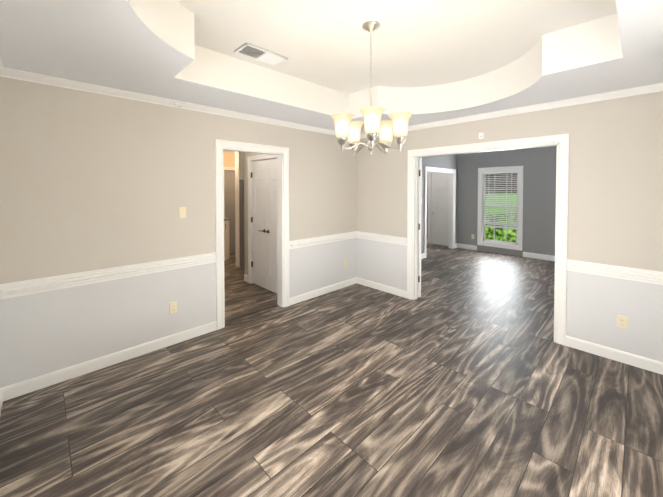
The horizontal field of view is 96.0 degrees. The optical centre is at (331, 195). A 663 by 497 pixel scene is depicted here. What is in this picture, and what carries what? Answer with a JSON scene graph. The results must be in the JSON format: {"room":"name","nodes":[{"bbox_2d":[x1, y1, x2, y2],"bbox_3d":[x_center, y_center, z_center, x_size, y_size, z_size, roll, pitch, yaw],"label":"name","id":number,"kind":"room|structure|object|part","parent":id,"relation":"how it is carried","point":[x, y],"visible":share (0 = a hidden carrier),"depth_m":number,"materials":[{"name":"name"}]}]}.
{"room":"dining room","nodes":[
{"label":"dining room","id":0,"kind":"room"},
{"bbox_2d":[0,76,356,387],"bbox_3d":[-1.057,-0.003,3.614,4.240,3.000,0.120,-1,2,-44],"label":"wall","id":1,"kind":"structure","parent":0,"point":[89,181],"depth_m":2.70,"materials":[{"name":"paint"}]},
{"bbox_2d":[0,58,15,414],"bbox_3d":[-1.080,0.329,0.815,0.056,2.450,3.750,-1,2,-44],"label":"trim","id":2,"kind":"structure","parent":1,"relation":"attached to","point":[7,392],"depth_m":2.21,"materials":[{"name":"white wood"}]},
{"bbox_2d":[169,301,176,313],"bbox_3d":[-1.600,1.139,3.019,0.070,0.114,0.008,-1,2,-44],"label":"electrical outlet","id":3,"kind":"object","parent":1,"relation":"attached to","point":[172,307],"visible":1,"depth_m":3.02,"materials":[{"name":"beige plastic"}]},
{"bbox_2d":[8,68,355,396],"bbox_3d":[-0.996,0.273,3.557,4.000,2.450,0.056,-1,2,-44],"label":"trim","id":4,"kind":"structure","parent":1,"relation":"attached to","point":[25,287],"depth_m":2.74,"materials":[{"name":"white wood"}]},
{"bbox_2d":[174,102,185,107],"bbox_3d":[-1.532,-0.904,3.015,0.110,0.038,0.050,-1,2,-44],"label":"detector","id":5,"kind":"object","parent":4,"relation":"attached to","point":[179,104],"visible":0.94,"depth_m":3.00,"materials":[{"name":"white plastic"}]},
{"bbox_2d":[179,207,185,217],"bbox_3d":[-1.527,0.178,3.068,0.070,0.114,0.012,-1,2,-44],"label":"light switch","id":6,"kind":"object","parent":1,"relation":"attached to","point":[182,212],"visible":1,"depth_m":3.06,"materials":[{"name":"beige plastic"}]},
{"bbox_2d":[215,139,288,329],"bbox_3d":[-0.925,0.436,3.652,0.990,2.120,0.022,-1,2,-44],"label":"door frame","id":7,"kind":"structure","parent":1,"relation":"attached to","point":[219,143],"depth_m":3.59,"materials":[{"name":"white wood"}]},
{"bbox_2d":[222,133,568,345],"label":"door frames","id":8,"kind":"structure","parent":1,"relation":"in","point":[280,260],"depth_m":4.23,"materials":[{"name":"white wood"}]},
{"bbox_2d":[251,159,276,292],"bbox_3d":[-1.019,0.462,4.637,0.088,2.012,0.858,-1,2,-44],"label":"closet door","id":9,"kind":"structure","parent":8,"relation":"attached to","point":[264,194],"depth_m":4.67,"materials":[{"name":"white wood"}]},
{"bbox_2d":[418,158,421,296],"bbox_3d":[1.347,0.461,4.682,0.052,2.012,0.811,0,1,12],"label":"door leaf","id":10,"kind":"structure","parent":8,"relation":"attached to","point":[419,228],"depth_m":4.29,"materials":[{"name":"white wood"}]},
{"bbox_2d":[431,173,448,245],"bbox_3d":[3.035,0.386,8.329,0.106,2.012,0.556,-1,2,-44],"label":"door","id":11,"kind":"structure","parent":8,"relation":"attached to","point":[439,205],"depth_m":8.36,"materials":[{"name":"white wood"}]},
{"bbox_2d":[482,170,517,229],"bbox_3d":[4.099,0.108,7.277,0.075,1.386,0.796,-1,2,-44],"label":"window blinds","id":12,"kind":"object","parent":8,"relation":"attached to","point":[511,197],"visible":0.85,"depth_m":7.26,"materials":[{"name":"white plastic"}]},
{"bbox_3d":[4.144,0.295,7.324,0.030,1.766,0.796,-1,2,-44],"label":"window sash","id":13,"kind":"part","parent":8,"relation":"part of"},
{"bbox_2d":[223,152,234,170],"bbox_3d":[-3.081,-0.068,6.736,2.550,3.000,0.120,-1,2,-44],"label":"wall","id":14,"kind":"structure","parent":0,"point":[229,159],"depth_m":7.23,"materials":[{"name":"beige"}]},
{"bbox_2d":[244,152,247,274],"bbox_3d":[-0.995,-0.042,5.480,1.250,3.000,0.130,-1,2,-44],"label":"wall","id":15,"kind":"structure","parent":0,"point":[246,155],"depth_m":5.06,"materials":[{"name":"paint"}]},
{"bbox_2d":[247,153,261,261],"bbox_3d":[-0.947,-0.024,4.620,0.120,3.000,1.170,-1,2,-44],"label":"wall","id":16,"kind":"structure","parent":0,"point":[248,154],"depth_m":5.01,"materials":[{"name":"paint"}]},
{"bbox_2d":[0,243,662,496],"bbox_3d":[0.952,1.465,5.165,13.000,0.001,12.500,-1,2,-44],"label":"floor","id":17,"kind":"structure","parent":0,"point":[464,375],"depth_m":2.14,"materials":[{"name":"brown wood"}]},
{"bbox_2d":[224,170,230,260],"bbox_3d":[-3.006,0.292,6.292,1.530,2.300,0.628,-1,2,-44],"label":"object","id":18,"kind":"object","parent":17,"relation":"on","point":[227,174],"depth_m":7.21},
{"bbox_2d":[231,171,234,252],"bbox_3d":[-2.467,0.407,7.318,0.360,2.012,0.035,-1,2,-44],"label":"door","id":19,"kind":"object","parent":17,"relation":"on","point":[234,211],"depth_m":7.34,"materials":[{"name":"white wood"}]},
{"bbox_2d":[234,151,244,266],"bbox_3d":[-1.675,0.263,6.243,0.630,2.360,0.177,-1,2,-44],"label":"door frame","id":20,"kind":"structure","parent":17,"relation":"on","point":[239,156],"depth_m":6.01,"materials":[{"name":"white wood"}]},
{"bbox_2d":[225,304,276,321],"bbox_3d":[-1.023,1.491,3.774,0.794,0.005,0.042,-1,2,-44],"label":"transition piece","id":21,"kind":"object","parent":17,"relation":"on","point":[250,313],"visible":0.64,"depth_m":3.76,"materials":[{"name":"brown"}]},
{"bbox_2d":[0,0,662,133],"bbox_3d":[0.337,-1.079,2.158,4.000,0.310,3.880,-1,2,-44],"label":"ceiling","id":22,"kind":"structure","parent":0,"point":[435,60],"depth_m":2.27,"materials":[{"name":"white paint"}]},
{"bbox_2d":[234,43,287,65],"bbox_3d":[-0.619,-1.237,2.644,0.410,0.012,0.215,-1,2,-44],"label":"ceiling vent","id":23,"kind":"object","parent":22,"relation":"in","point":[259,54],"visible":1,"depth_m":2.63,"materials":[{"name":"white plastic"}]},
{"bbox_2d":[331,21,412,155],"bbox_3d":[0.295,-0.765,2.201,0.570,0.937,0.579,-1,2,-44],"label":"chandelier","id":24,"kind":"object","parent":22,"relation":"hanging from","point":[349,130],"visible":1,"depth_m":2.10,"materials":[{"name":"white glass"}]},
{"bbox_3d":[0.295,-0.490,2.206,0.570,0.158,0.579,-1,2,-44],"label":"lamp shade","id":25,"kind":"part","parent":24,"relation":"part of","materials":[{"name":"white glass"}]},
{"bbox_2d":[419,154,458,253],"bbox_3d":[1.842,-0.065,6.599,4.079,3.000,0.120,-1,2,-44],"label":"wall","id":26,"kind":"structure","parent":0,"point":[444,161],"depth_m":7.23,"materials":[{"name":"paint"}]},
{"bbox_2d":[426,146,556,256],"bbox_3d":[4.526,-0.070,6.865,0.141,3.000,5.840,-1,2,-44],"label":"wall","id":27,"kind":"structure","parent":0,"point":[538,164],"depth_m":6.86,"materials":[{"name":"paint"}]},
{"bbox_2d":[456,243,476,249],"bbox_3d":[3.537,1.351,7.830,0.014,0.118,0.520,-1,2,-44],"label":"baseboard","id":28,"kind":"structure","parent":27,"relation":"attached to","point":[472,247],"depth_m":7.82,"materials":[{"name":"white wood"}]},
{"bbox_2d":[523,252,554,260],"bbox_3d":[5.433,1.391,5.880,0.014,0.118,2.880,-1,2,-44],"label":"baseboard","id":29,"kind":"structure","parent":27,"relation":"attached to","point":[525,254],"depth_m":6.68,"materials":[{"name":"white wood"}]},
{"bbox_2d":[357,91,662,361],"bbox_3d":[1.856,-0.003,3.573,0.120,3.000,4.000,-1,2,-44],"label":"wall","id":30,"kind":"structure","parent":0,"point":[615,202],"depth_m":2.83,"materials":[{"name":"paint"}]},
{"bbox_2d":[479,132,483,138],"bbox_3d":[1.773,-0.705,3.537,0.028,0.075,0.055,-1,2,-44],"label":"smoke detector","id":31,"kind":"object","parent":30,"relation":"attached to","point":[481,135],"visible":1,"depth_m":3.53,"materials":[{"name":"white plastic"}]},
{"bbox_2d":[356,83,662,374],"bbox_3d":[1.748,0.273,3.564,0.056,2.450,3.750,-1,2,-44],"label":"trim","id":32,"kind":"structure","parent":30,"relation":"attached to","point":[627,273],"depth_m":2.85,"materials":[{"name":"white wood"}]},
{"bbox_2d":[617,315,627,328],"bbox_3d":[2.632,1.151,2.705,0.008,0.114,0.070,-1,2,-44],"label":"electrical outlet","id":33,"kind":"object","parent":30,"relation":"attached to","point":[622,321],"visible":1,"depth_m":2.70,"materials":[{"name":"beige plastic"}]},
{"label":"outside","id":34,"kind":"structure","parent":0,"visible":0},
{"bbox_2d":[485,173,516,241],"bbox_3d":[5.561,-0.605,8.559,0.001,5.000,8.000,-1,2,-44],"label":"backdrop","id":35,"kind":"structure","parent":34,"point":[500,234],"depth_m":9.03,"materials":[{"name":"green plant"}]}
]}

